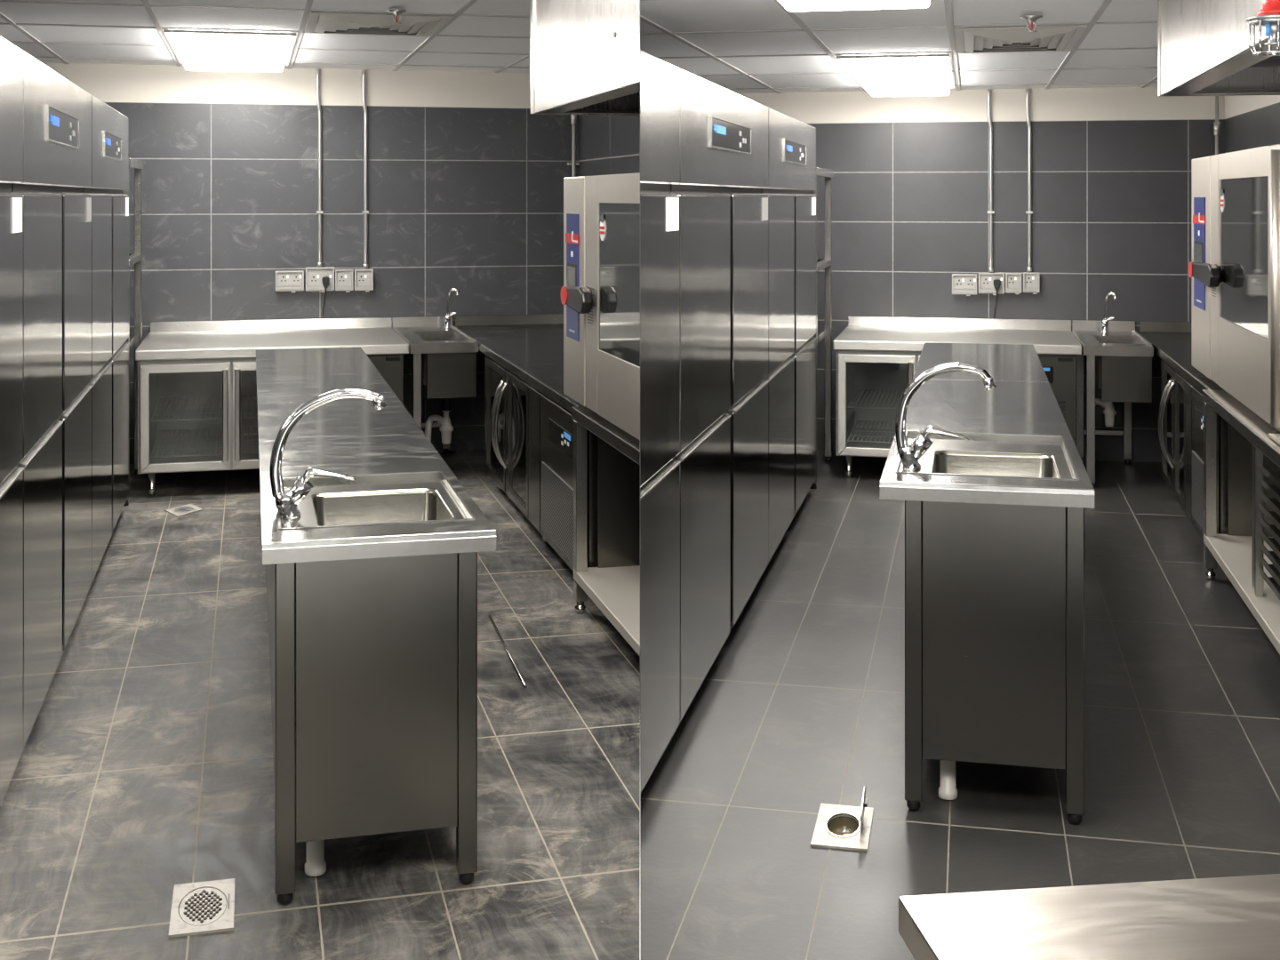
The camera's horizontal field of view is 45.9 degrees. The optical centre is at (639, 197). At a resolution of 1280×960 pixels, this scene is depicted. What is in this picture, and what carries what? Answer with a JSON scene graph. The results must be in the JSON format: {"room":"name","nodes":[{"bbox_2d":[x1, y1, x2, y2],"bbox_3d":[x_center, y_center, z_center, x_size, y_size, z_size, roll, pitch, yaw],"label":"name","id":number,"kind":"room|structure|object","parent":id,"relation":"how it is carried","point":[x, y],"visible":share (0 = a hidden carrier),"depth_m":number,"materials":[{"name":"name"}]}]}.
{"room":"commercial kitchen","nodes":[
{"label":"commercial kitchen","id":0,"kind":"room"},
{"bbox_2d":[0,0,530,72],"bbox_3d":[-0.991,-0.828,5.089,3.720,0.044,9.150,0,0,-14],"label":"ceiling","id":1,"kind":"structure","parent":0,"point":[18,12],"depth_m":7.27,"materials":[{"name":"white"}]},
{"bbox_2d":[163,29,295,71],"bbox_3d":[-2.180,-0.770,8.092,0.615,0.060,1.700,0,0,-14],"label":"ceiling light","id":2,"kind":"object","parent":1,"relation":"attached to","point":[197,50],"visible":1,"depth_m":7.57,"materials":[{"name":"white plastic"}]},
{"bbox_2d":[0,0,530,72],"bbox_3d":[-0.979,-0.803,5.040,3.520,0.006,9.050,0,0,-14],"label":"grid","id":3,"kind":"structure","parent":1,"relation":"attached to","point":[308,8],"depth_m":7.26,"materials":[{"name":"grey metal"}]},
{"bbox_2d":[304,11,453,36],"bbox_3d":[-1.225,-0.792,6.990,0.615,0.016,0.830,0,0,-14],"label":"ceiling vent","id":4,"kind":"object","parent":1,"relation":"in","point":[318,22],"visible":1,"depth_m":6.90,"materials":[{"name":"grey metal"}]},
{"bbox_2d":[387,8,406,23],"bbox_3d":[-1.028,-0.765,6.396,0.080,0.065,0.080,0,0,-14],"label":"sprinkler head","id":5,"kind":"object","parent":1,"relation":"attached to","point":[396,12],"visible":1,"depth_m":6.38},
{"bbox_2d":[530,0,639,115],"bbox_3d":[-0.003,-0.534,4.350,0.373,0.519,1.434,0,0,-14],"label":"extractor hood","id":6,"kind":"object","parent":1,"relation":"hanging from","point":[585,54],"visible":1,"depth_m":4.32,"materials":[{"name":"metal"}]},
{"bbox_2d":[104,102,577,463],"bbox_3d":[-2.120,0.542,9.471,3.720,2.236,0.101,0,0,-14],"label":"wall","id":7,"kind":"structure","parent":0,"point":[468,200],"depth_m":9.50,"materials":[{"name":"tile"}]},
{"bbox_2d":[150,317,391,332],"bbox_3d":[-2.272,0.789,9.360,1.450,0.062,0.030,0,0,-14],"label":"backsplash","id":8,"kind":"structure","parent":7,"relation":"attached to","point":[364,322],"depth_m":9.35,"materials":[{"name":"metal"}]},
{"bbox_2d":[42,62,530,108],"bbox_3d":[-2.119,-0.698,9.469,3.720,0.244,0.105,0,0,-14],"label":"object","id":9,"kind":"structure","parent":7,"relation":"attached to","point":[108,83],"depth_m":9.42,"materials":[{"name":"beige paint"}]},
{"bbox_2d":[275,270,303,292],"bbox_3d":[-2.175,0.522,9.377,0.171,0.135,0.051,0,0,-14],"label":"electrical outlet","id":10,"kind":"object","parent":7,"relation":"attached to","point":[292,281],"visible":1,"depth_m":9.36,"materials":[{"name":"grey plastic"}]},
{"bbox_2d":[315,68,323,266],"bbox_3d":[-2.000,-0.184,9.430,0.044,1.232,0.036,0,0,-14],"label":"conduit pipe","id":11,"kind":"object","parent":7,"relation":"attached to","point":[319,212],"visible":1,"depth_m":9.42,"materials":[{"name":"grey metal"}]},
{"bbox_2d":[305,266,334,292],"bbox_3d":[-1.997,0.513,9.423,0.173,0.157,0.051,0,0,-14],"label":"electrical outlet","id":12,"kind":"object","parent":7,"relation":"attached to","point":[314,275],"visible":1,"depth_m":9.41,"materials":[{"name":"grey plastic"}]},
{"bbox_2d":[321,276,329,316],"bbox_3d":[-1.955,0.617,9.398,0.045,0.248,0.048,0,0,-15],"label":"plug","id":13,"kind":"object","parent":12,"relation":"attached to","point":[325,280],"visible":1,"depth_m":9.38,"materials":[{"name":"black plastic"}]},
{"bbox_2d":[335,269,353,292],"bbox_3d":[-1.853,0.522,9.460,0.112,0.144,0.051,0,0,-14],"label":"electrical outlet","id":14,"kind":"object","parent":7,"relation":"attached to","point":[344,278],"visible":1,"depth_m":9.44,"materials":[{"name":"grey plastic"}]},
{"bbox_2d":[354,268,373,292],"bbox_3d":[-1.736,0.522,9.491,0.114,0.144,0.051,0,0,-15],"label":"electrical outlet","id":15,"kind":"object","parent":7,"relation":"attached to","point":[364,277],"visible":1,"depth_m":9.48,"materials":[{"name":"grey plastic"}]},
{"bbox_2d":[361,70,368,268],"bbox_3d":[-1.727,-0.176,9.500,0.044,1.247,0.036,0,0,-14],"label":"conduit pipe","id":16,"kind":"object","parent":7,"relation":"attached to","point":[364,212],"visible":1,"depth_m":9.49,"materials":[{"name":"grey metal"}]},
{"bbox_2d":[392,316,452,327],"bbox_3d":[-1.380,0.789,9.590,0.378,0.062,0.030,0,0,-14],"label":"backsplash","id":17,"kind":"structure","parent":7,"relation":"attached to","point":[409,321],"depth_m":9.58,"materials":[{"name":"metal"}]},
{"bbox_2d":[454,313,563,326],"bbox_3d":[-0.793,0.788,9.741,0.804,0.061,0.031,0,0,-14],"label":"backsplash","id":18,"kind":"structure","parent":7,"relation":"attached to","point":[545,318],"depth_m":9.72,"materials":[{"name":"metal"}]},
{"bbox_2d":[567,114,579,176],"bbox_3d":[-0.433,-0.025,9.817,0.070,1.550,0.068,0,0,-14],"label":"riser pipe","id":19,"kind":"object","parent":7,"relation":"attached to","point":[573,117],"visible":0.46,"depth_m":9.79,"materials":[{"name":"grey metal"}]},
{"bbox_2d":[577,114,639,176],"bbox_3d":[-0.154,0.542,9.093,0.100,2.236,1.613,0,0,-14],"label":"wall","id":20,"kind":"structure","parent":0,"point":[607,145],"depth_m":9.03,"materials":[{"name":"tile"}]},
{"bbox_2d":[0,449,1279,959],"bbox_3d":[0.879,1.640,5.136,7.166,0.040,9.792,0,0,-14],"label":"floor","id":21,"kind":"structure","parent":0,"point":[145,766],"depth_m":4.27,"materials":[{"name":"tile"}]},
{"bbox_2d":[0,35,23,805],"bbox_3d":[-1.829,0.605,3.189,0.748,2.030,1.864,0,0,-14],"label":"refrigerator","id":22,"kind":"object","parent":21,"relation":"on","point":[11,55],"visible":1,"depth_m":3.97,"materials":[{"name":"metal"}]},
{"bbox_2d":[11,49,92,749],"bbox_3d":[-2.296,0.605,5.000,0.748,2.030,1.864,0,0,-14],"label":"refrigerator","id":23,"kind":"object","parent":21,"relation":"on","point":[56,461],"visible":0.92,"depth_m":4.86,"materials":[{"name":"metal"}]},
{"bbox_2d":[84,95,129,583],"bbox_3d":[-2.763,0.605,6.811,0.748,2.030,1.864,0,0,-14],"label":"refrigerator","id":24,"kind":"object","parent":21,"relation":"on","point":[109,381],"visible":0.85,"depth_m":6.71,"materials":[{"name":"metal"}]},
{"bbox_2d":[122,158,143,505],"bbox_3d":[-3.099,0.708,8.315,0.637,1.825,1.050,0,0,-14],"label":"shelving rack","id":25,"kind":"object","parent":21,"relation":"on","point":[136,258],"visible":0.22,"depth_m":8.84,"materials":[{"name":"silver metal"}]},
{"bbox_2d":[129,336,134,348],"bbox_3d":[-3.107,0.840,8.333,0.540,0.040,1.010,0,0,-14],"label":"countertop","id":26,"kind":"structure","parent":25,"relation":"on","point":[132,339],"depth_m":8.72,"materials":[{"name":"metal"}]},
{"bbox_2d":[164,504,202,517],"bbox_3d":[-2.353,1.617,7.805,0.165,0.006,0.268,0,0,-37],"label":"floor drain","id":27,"kind":"object","parent":21,"relation":"on","point":[189,508],"visible":1,"depth_m":7.80,"materials":[{"name":"grey metal"}]},
{"bbox_2d":[168,878,234,937],"bbox_3d":[-0.996,1.634,3.443,0.138,0.042,0.250,0,0,-14],"label":"floor drain","id":28,"kind":"object","parent":21,"relation":"in","point":[207,912],"visible":0.99,"depth_m":3.44,"materials":[{"name":"silver metal"}]},
{"bbox_2d":[135,317,409,495],"bbox_3d":[-2.136,1.189,8.813,1.460,0.862,1.158,0,0,-14],"label":"fridge","id":29,"kind":"object","parent":21,"relation":"on","point":[197,411],"visible":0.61,"depth_m":8.58,"materials":[{"name":"metal"}]},
{"bbox_2d":[150,395,221,422],"bbox_3d":[-2.594,1.213,8.701,0.376,0.013,0.956,0,0,-14],"label":"wire shelf","id":30,"kind":"object","parent":29,"relation":"attached to","point":[153,404],"depth_m":8.66,"materials":[{"name":"white metal"}]},
{"bbox_2d":[150,427,221,457],"bbox_3d":[-2.594,1.408,8.701,0.376,0.013,0.956,0,0,-14],"label":"wire shelf","id":31,"kind":"object","parent":29,"relation":"attached to","point":[153,438],"depth_m":8.66,"materials":[{"name":"white metal"}]},
{"bbox_2d":[240,394,257,418],"bbox_3d":[-2.118,1.213,8.824,0.402,0.013,0.956,0,0,-14],"label":"wire shelf","id":32,"kind":"object","parent":29,"relation":"attached to","point":[247,396],"depth_m":8.76,"materials":[{"name":"white metal"}]},
{"bbox_2d":[240,426,258,454],"bbox_3d":[-2.118,1.408,8.824,0.402,0.013,0.956,0,0,-14],"label":"wire shelf","id":33,"kind":"object","parent":29,"relation":"attached to","point":[247,428],"depth_m":8.74,"materials":[{"name":"white metal"}]},
{"bbox_2d":[135,327,409,360],"bbox_3d":[-2.138,0.848,8.819,1.460,0.055,1.146,0,0,-14],"label":"countertop","id":34,"kind":"structure","parent":29,"relation":"on","point":[219,344],"depth_m":8.53,"materials":[{"name":"metal"}]},
{"bbox_2d":[256,347,495,905],"bbox_3d":[-1.151,1.051,5.630,0.530,1.138,4.481,0,0,-14],"label":"island table","id":35,"kind":"object","parent":21,"relation":"on","point":[384,540],"visible":1,"depth_m":3.53,"materials":[{"name":"metal"}]},
{"bbox_2d":[269,388,386,518],"bbox_3d":[-0.781,0.638,3.788,0.281,0.312,0.110,0,0,0],"label":"faucet","id":36,"kind":"object","parent":35,"relation":"on","point":[286,503],"depth_m":3.76,"materials":[{"name":"silver metal"}]},
{"bbox_2d":[310,488,455,526],"bbox_3d":[-0.668,0.909,3.884,0.338,0.232,0.428,0,0,-14],"label":"basin","id":37,"kind":"object","parent":35,"relation":"in","point":[329,507],"depth_m":4.08,"materials":[{"name":"silver metal"}]},
{"bbox_2d":[392,288,478,453],"bbox_3d":[-1.236,1.093,9.051,0.392,1.054,1.146,0,0,-14],"label":"sink","id":38,"kind":"object","parent":21,"relation":"on","point":[447,365],"visible":0.85,"depth_m":8.58,"materials":[{"name":"metal"}]},
{"bbox_2d":[392,326,478,353],"bbox_3d":[-1.242,0.848,9.049,0.380,0.055,1.146,0,0,-14],"label":"countertop","id":39,"kind":"structure","parent":38,"relation":"on","point":[418,336],"depth_m":8.63,"materials":[{"name":"metal"}]},
{"bbox_2d":[421,339,455,385],"bbox_3d":[-1.181,0.976,8.962,0.267,0.200,0.638,0,0,-14],"label":"basin","id":40,"kind":"object","parent":38,"relation":"in","point":[424,356],"depth_m":8.62,"materials":[{"name":"metal"}]},
{"bbox_2d":[443,288,458,328],"bbox_3d":[-1.177,0.693,9.420,0.096,0.254,0.065,0,0,0],"label":"faucet","id":41,"kind":"object","parent":38,"relation":"on","point":[447,318],"depth_m":9.42,"materials":[{"name":"silver metal"}]},
{"bbox_2d":[488,615,527,688],"bbox_3d":[-0.478,1.614,5.402,0.012,0.012,0.860,0,0,-13],"label":"metal rod","id":42,"kind":"object","parent":21,"relation":"on","point":[517,671],"visible":1,"depth_m":5.34,"materials":[{"name":"silver metal"}]},
{"bbox_2d":[456,323,597,571],"bbox_3d":[-0.352,1.220,7.895,0.870,0.800,3.826,0,0,-14],"label":"fridge","id":43,"kind":"object","parent":21,"relation":"on","point":[529,421],"visible":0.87,"depth_m":7.13,"materials":[{"name":"metal"}]},
{"bbox_2d":[456,323,583,412],"bbox_3d":[-0.325,0.845,7.902,0.814,0.050,3.826,0,0,-14],"label":"countertop","id":44,"kind":"structure","parent":43,"relation":"on","point":[534,353],"depth_m":8.08,"materials":[{"name":"metal"}]},
{"bbox_2d":[560,172,639,439],"bbox_3d":[-0.032,0.370,5.523,0.381,0.900,1.228,0,0,-14],"label":"oven","id":45,"kind":"object","parent":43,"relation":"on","point":[600,292],"visible":1,"depth_m":5.42,"materials":[{"name":"metal"}]},
{"bbox_2d":[586,286,594,324],"bbox_3d":[-0.183,0.401,5.601,0.002,0.134,0.140,0,0,-14],"label":"vent","id":46,"kind":"object","parent":45,"relation":"attached to","point":[590,288],"depth_m":5.58,"materials":[{"name":"silver metal"}]},
{"bbox_2d":[571,406,639,655],"bbox_3d":[-0.001,1.220,5.446,0.276,0.800,1.072,0,0,-14],"label":"stand","id":47,"kind":"object","parent":21,"relation":"on","point":[613,586],"visible":0.94,"depth_m":5.87,"materials":[{"name":"silver metal"}]},
{"bbox_2d":[573,565,639,655],"bbox_3d":[-0.001,1.475,5.452,0.271,0.040,1.052,0,0,-14],"label":"shelf","id":48,"kind":"object","parent":47,"relation":"attached to","point":[614,589],"depth_m":5.58,"materials":[{"name":"silver metal"}]},
{"bbox_2d":[640,49,680,793],"bbox_3d":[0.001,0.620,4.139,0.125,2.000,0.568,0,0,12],"label":"refrigerator","id":49,"kind":"object","parent":21,"relation":"on","point":[660,79],"visible":1,"depth_m":4.11,"materials":[{"name":"metal"}]},
{"bbox_2d":[670,67,769,721],"bbox_3d":[0.064,0.620,5.428,0.559,2.000,1.964,0,0,12],"label":"refrigerator","id":50,"kind":"object","parent":21,"relation":"on","point":[724,454],"visible":0.77,"depth_m":5.11,"materials":[{"name":"metal"}]},
{"bbox_2d":[761,106,816,561],"bbox_3d":[0.393,0.620,7.372,0.748,2.000,1.964,0,0,12],"label":"refrigerator","id":51,"kind":"object","parent":21,"relation":"on","point":[792,141],"visible":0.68,"depth_m":7.13,"materials":[{"name":"metal"}]},
{"bbox_2d":[809,167,833,488],"bbox_3d":[0.777,0.728,8.890,0.637,1.785,1.000,0,0,12],"label":"shelving rack","id":52,"kind":"object","parent":21,"relation":"on","point":[826,263],"visible":0.32,"depth_m":9.26,"materials":[{"name":"silver metal"}]},
{"bbox_2d":[817,329,824,343],"bbox_3d":[0.778,0.840,8.910,0.540,0.040,0.960,0,0,12],"label":"countertop","id":53,"kind":"structure","parent":52,"relation":"on","point":[820,333],"depth_m":9.09,"materials":[{"name":"metal"}]},
{"bbox_2d":[810,785,873,851],"bbox_3d":[0.522,1.584,3.883,0.140,0.136,0.260,0,0,12],"label":"floor drain","id":54,"kind":"object","parent":21,"relation":"in","point":[844,833],"visible":0.99,"depth_m":3.89,"materials":[{"name":"silver metal"}]},
{"bbox_2d":[832,316,1082,477],"bbox_3d":[1.885,1.189,8.997,1.375,0.862,1.008,0,0,12],"label":"fridge","id":55,"kind":"object","parent":21,"relation":"on","point":[877,357],"visible":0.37,"depth_m":8.96,"materials":[{"name":"metal"}]},
{"bbox_2d":[847,420,895,443],"bbox_3d":[1.454,1.408,9.098,0.347,0.013,0.806,0,0,12],"label":"wire shelf","id":56,"kind":"object","parent":55,"relation":"attached to","point":[852,425],"depth_m":9.11,"materials":[{"name":"white metal"}]},
{"bbox_2d":[847,389,904,409],"bbox_3d":[1.454,1.213,9.098,0.347,0.013,0.806,0,0,12],"label":"wire shelf","id":57,"kind":"object","parent":55,"relation":"attached to","point":[851,395],"depth_m":9.11,"materials":[{"name":"white metal"}]},
{"bbox_2d":[832,326,1082,355],"bbox_3d":[1.886,0.848,9.003,1.375,0.055,0.996,0,0,12],"label":"countertop","id":58,"kind":"structure","parent":55,"relation":"on","point":[852,338],"depth_m":8.80,"materials":[{"name":"metal"}]},
{"bbox_2d":[880,342,1094,824],"bbox_3d":[1.309,1.041,5.804,0.540,1.158,3.901,0,0,12],"label":"island table","id":59,"kind":"object","parent":21,"relation":"on","point":[985,462],"visible":1,"depth_m":3.96,"materials":[{"name":"metal"}]},
{"bbox_2d":[895,362,996,470],"bbox_3d":[0.854,0.610,4.221,0.272,0.298,0.090,0,0,0],"label":"faucet","id":60,"kind":"object","parent":59,"relation":"on","point":[909,455],"depth_m":4.22,"materials":[{"name":"silver metal"}]},
{"bbox_2d":[931,449,1060,478],"bbox_3d":[1.006,0.875,4.289,0.346,0.232,0.433,0,0,12],"label":"basin","id":61,"kind":"object","parent":59,"relation":"in","point":[945,463],"depth_m":4.49,"materials":[{"name":"silver metal"}]},
{"bbox_2d":[898,873,1279,959],"bbox_3d":[0.887,1.220,1.537,1.100,0.800,0.620,0,0,-7],"label":"steel table","id":62,"kind":"object","parent":21,"relation":"on","point":[1228,917],"visible":1,"depth_m":1.71,"materials":[{"name":"silver metal"}]},
{"bbox_2d":[1072,291,1153,487],"bbox_3d":[2.743,1.093,8.815,0.370,1.054,0.996,0,0,12],"label":"sink","id":63,"kind":"object","parent":21,"relation":"on","point":[1119,358],"visible":0.94,"depth_m":8.40,"materials":[{"name":"metal"}]},
{"bbox_2d":[1095,355,1101,388],"bbox_3d":[2.758,0.976,8.709,0.257,0.200,0.488,0,0,12],"label":"basin","id":64,"kind":"object","parent":63,"relation":"in","point":[1098,358],"depth_m":8.54,"materials":[{"name":"metal"}]},
{"bbox_2d":[1072,330,1153,356],"bbox_3d":[2.743,0.848,8.815,0.370,0.055,0.996,0,0,12],"label":"countertop","id":65,"kind":"structure","parent":63,"relation":"on","point":[1114,343],"depth_m":8.42,"materials":[{"name":"metal"}]},
{"bbox_2d":[1100,291,1117,334],"bbox_3d":[2.809,0.693,9.053,0.084,0.254,0.086,0,0,0],"label":"faucet","id":66,"kind":"object","parent":65,"relation":"on","point":[1105,322],"depth_m":9.06,"materials":[{"name":"silver metal"}]},
{"bbox_2d":[1137,331,1227,536],"bbox_3d":[3.019,1.220,7.802,0.676,0.800,2.856,0,0,12],"label":"fridge","id":67,"kind":"object","parent":21,"relation":"on","point":[1180,412],"visible":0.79,"depth_m":7.32,"materials":[{"name":"metal"}]},
{"bbox_2d":[1137,331,1223,393],"bbox_3d":[2.987,0.845,7.809,0.499,0.050,2.856,0,0,12],"label":"countertop","id":68,"kind":"structure","parent":67,"relation":"on","point":[1174,348],"depth_m":7.99,"materials":[{"name":"metal"}]},
{"bbox_2d":[1202,389,1279,654],"bbox_3d":[2.274,1.220,4.635,0.525,0.800,3.630,0,0,12],"label":"stand","id":69,"kind":"object","parent":21,"relation":"on","point":[1249,555],"visible":0.98,"depth_m":5.94,"materials":[{"name":"silver metal"}]},
{"bbox_2d":[1188,144,1279,444],"bbox_3d":[2.551,0.320,5.992,0.524,1.000,2.200,0,0,12],"label":"oven","id":70,"kind":"object","parent":69,"relation":"on","point":[1234,267],"visible":1,"depth_m":5.87,"materials":[{"name":"metal"}]},
{"bbox_2d":[1203,533,1279,654],"bbox_3d":[2.275,1.455,4.633,0.521,0.040,3.626,0,0,12],"label":"shelf","id":71,"kind":"object","parent":69,"relation":"attached to","point":[1232,552],"depth_m":5.77,"materials":[{"name":"silver metal"}]},
{"bbox_2d":[640,0,1157,93],"bbox_3d":[1.036,-0.698,5.096,3.360,0.044,9.200,0,0,12],"label":"ceiling","id":72,"kind":"structure","parent":0,"point":[673,15],"depth_m":6.47,"materials":[{"name":"white"}]},
{"bbox_2d":[777,0,930,11],"bbox_3d":[0.505,-0.640,3.994,0.525,0.060,1.980,0,0,12],"label":"ceiling light","id":73,"kind":"object","parent":72,"relation":"attached to","point":[791,5],"visible":1,"depth_m":4.79,"materials":[{"name":"white plastic"}]},
{"bbox_2d":[836,53,954,96],"bbox_3d":[1.410,-0.640,8.117,0.525,0.060,2.100,0,0,12],"label":"ceiling light","id":74,"kind":"object","parent":72,"relation":"attached to","point":[889,75],"visible":1,"depth_m":7.43,"materials":[{"name":"white plastic"}]},
{"bbox_2d":[640,0,1157,93],"bbox_3d":[1.026,-0.673,5.048,3.160,0.006,9.100,0,0,12],"label":"grid","id":75,"kind":"object","parent":72,"relation":"attached to","point":[948,4],"depth_m":6.82,"materials":[{"name":"grey metal"}]},
{"bbox_2d":[954,24,1087,53],"bbox_3d":[1.603,-0.662,6.431,0.505,0.016,1.030,0,0,12],"label":"ceiling vent","id":76,"kind":"object","parent":72,"relation":"in","point":[1046,38],"visible":1,"depth_m":6.30,"materials":[{"name":"grey metal"}]},
{"bbox_2d":[1020,14,1042,32],"bbox_3d":[1.432,-0.635,5.521,0.080,0.065,0.080,0,0,12],"label":"sprinkler head","id":77,"kind":"object","parent":72,"relation":"attached to","point":[1030,18],"visible":1,"depth_m":5.51},
{"bbox_2d":[1157,0,1279,96],"bbox_3d":[1.812,-0.492,3.390,0.894,0.344,3.000,0,0,12],"label":"extractor hood","id":78,"kind":"object","parent":72,"relation":"hanging from","point":[1204,50],"visible":0.96,"depth_m":4.28,"materials":[{"name":"metal"}]},
{"bbox_2d":[1245,0,1279,55],"bbox_3d":[1.180,-0.468,2.812,0.100,0.405,0.100,0,0,12],"label":"caged light","id":79,"kind":"object","parent":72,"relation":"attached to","point":[1268,16],"visible":1,"depth_m":2.80,"materials":[{"name":"red metal"}]},
{"bbox_2d":[807,119,1224,462],"bbox_3d":[2.011,0.593,9.541,3.360,2.134,0.101,0,0,12],"label":"wall","id":80,"kind":"structure","parent":0,"point":[1111,199],"depth_m":9.41,"materials":[{"name":"tile"}]},
{"bbox_2d":[848,316,1071,330],"bbox_3d":[1.994,0.789,9.474,1.365,0.062,0.030,0,0,12],"label":"backsplash","id":81,"kind":"structure","parent":80,"relation":"attached to","point":[852,321],"depth_m":9.46,"materials":[{"name":"metal"}]},
{"bbox_2d":[952,273,976,295],"bbox_3d":[2.031,0.548,9.458,0.154,0.136,0.051,0,0,12],"label":"power outlet","id":82,"kind":"object","parent":80,"relation":"attached to","point":[962,284],"visible":1,"depth_m":9.44,"materials":[{"name":"grey plastic"}]},
{"bbox_2d":[738,87,1224,123],"bbox_3d":[2.011,-0.582,9.539,3.360,0.216,0.104,0,0,12],"label":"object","id":83,"kind":"structure","parent":80,"relation":"attached to","point":[1101,103],"depth_m":9.44,"materials":[{"name":"beige paint"}]},
{"bbox_2d":[986,89,994,271],"bbox_3d":[2.188,-0.102,9.431,0.044,1.136,0.036,0,0,12],"label":"conduit pipe","id":84,"kind":"object","parent":80,"relation":"attached to","point":[990,212],"visible":1,"depth_m":9.42,"materials":[{"name":"grey metal"}]},
{"bbox_2d":[978,272,1004,295],"bbox_3d":[2.191,0.539,9.423,0.158,0.138,0.051,0,0,12],"label":"power outlet","id":85,"kind":"object","parent":80,"relation":"attached to","point":[986,280],"visible":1,"depth_m":9.41,"materials":[{"name":"grey plastic"}]},
{"bbox_2d":[993,279,1000,319],"bbox_3d":[2.217,0.632,9.382,0.045,0.248,0.048,0,0,12],"label":"plug","id":86,"kind":"object","parent":85,"relation":"attached to","point":[996,282],"visible":1,"depth_m":9.36,"materials":[{"name":"black plastic"}]},
{"bbox_2d":[1005,272,1021,294],"bbox_3d":[2.322,0.536,9.394,0.097,0.132,0.051,0,0,12],"label":"box","id":87,"kind":"object","parent":80,"relation":"attached to","point":[1012,280],"visible":1,"depth_m":9.38,"materials":[{"name":"grey plastic"}]},
{"bbox_2d":[1025,88,1032,271],"bbox_3d":[2.417,-0.104,9.381,0.044,1.131,0.036,0,0,12],"label":"conduit pipe","id":88,"kind":"object","parent":80,"relation":"attached to","point":[1028,212],"visible":1,"depth_m":9.37,"materials":[{"name":"grey metal"}]},
{"bbox_2d":[1023,272,1039,294],"bbox_3d":[2.425,0.531,9.371,0.099,0.133,0.051,0,0,12],"label":"box","id":89,"kind":"object","parent":80,"relation":"attached to","point":[1030,279],"visible":1,"depth_m":9.35,"materials":[{"name":"grey plastic"}]},
{"bbox_2d":[1072,320,1135,331],"bbox_3d":[2.847,0.789,9.287,0.368,0.062,0.030,0,0,12],"label":"backsplash","id":90,"kind":"structure","parent":80,"relation":"attached to","point":[1076,324],"depth_m":9.28,"materials":[{"name":"metal"}]},
{"bbox_2d":[1139,320,1191,332],"bbox_3d":[3.295,0.788,9.188,0.489,0.061,0.030,0,0,12],"label":"backsplash","id":91,"kind":"structure","parent":80,"relation":"attached to","point":[1144,325],"depth_m":9.20,"materials":[{"name":"metal"}]},
{"bbox_2d":[1213,96,1220,154],"bbox_3d":[3.482,0.040,9.126,0.070,1.420,0.078,0,0,12],"label":"riser pipe","id":92,"kind":"object","parent":80,"relation":"attached to","point":[1216,124],"visible":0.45,"depth_m":9.10,"materials":[{"name":"grey metal"}]},
{"bbox_2d":[1224,102,1279,152],"bbox_3d":[2.618,0.593,4.698,0.102,2.134,9.100,0,0,12],"label":"wall","id":93,"kind":"structure","parent":0,"point":[1260,127],"depth_m":8.22,"materials":[{"name":"tile"}]},
{"bbox_2d":[1224,95,1279,119],"bbox_3d":[2.616,-0.582,4.699,0.104,0.216,9.100,0,0,12],"label":"trim","id":94,"kind":"structure","parent":93,"relation":"attached to","point":[1236,105],"depth_m":8.44,"materials":[{"name":"beige paint"}]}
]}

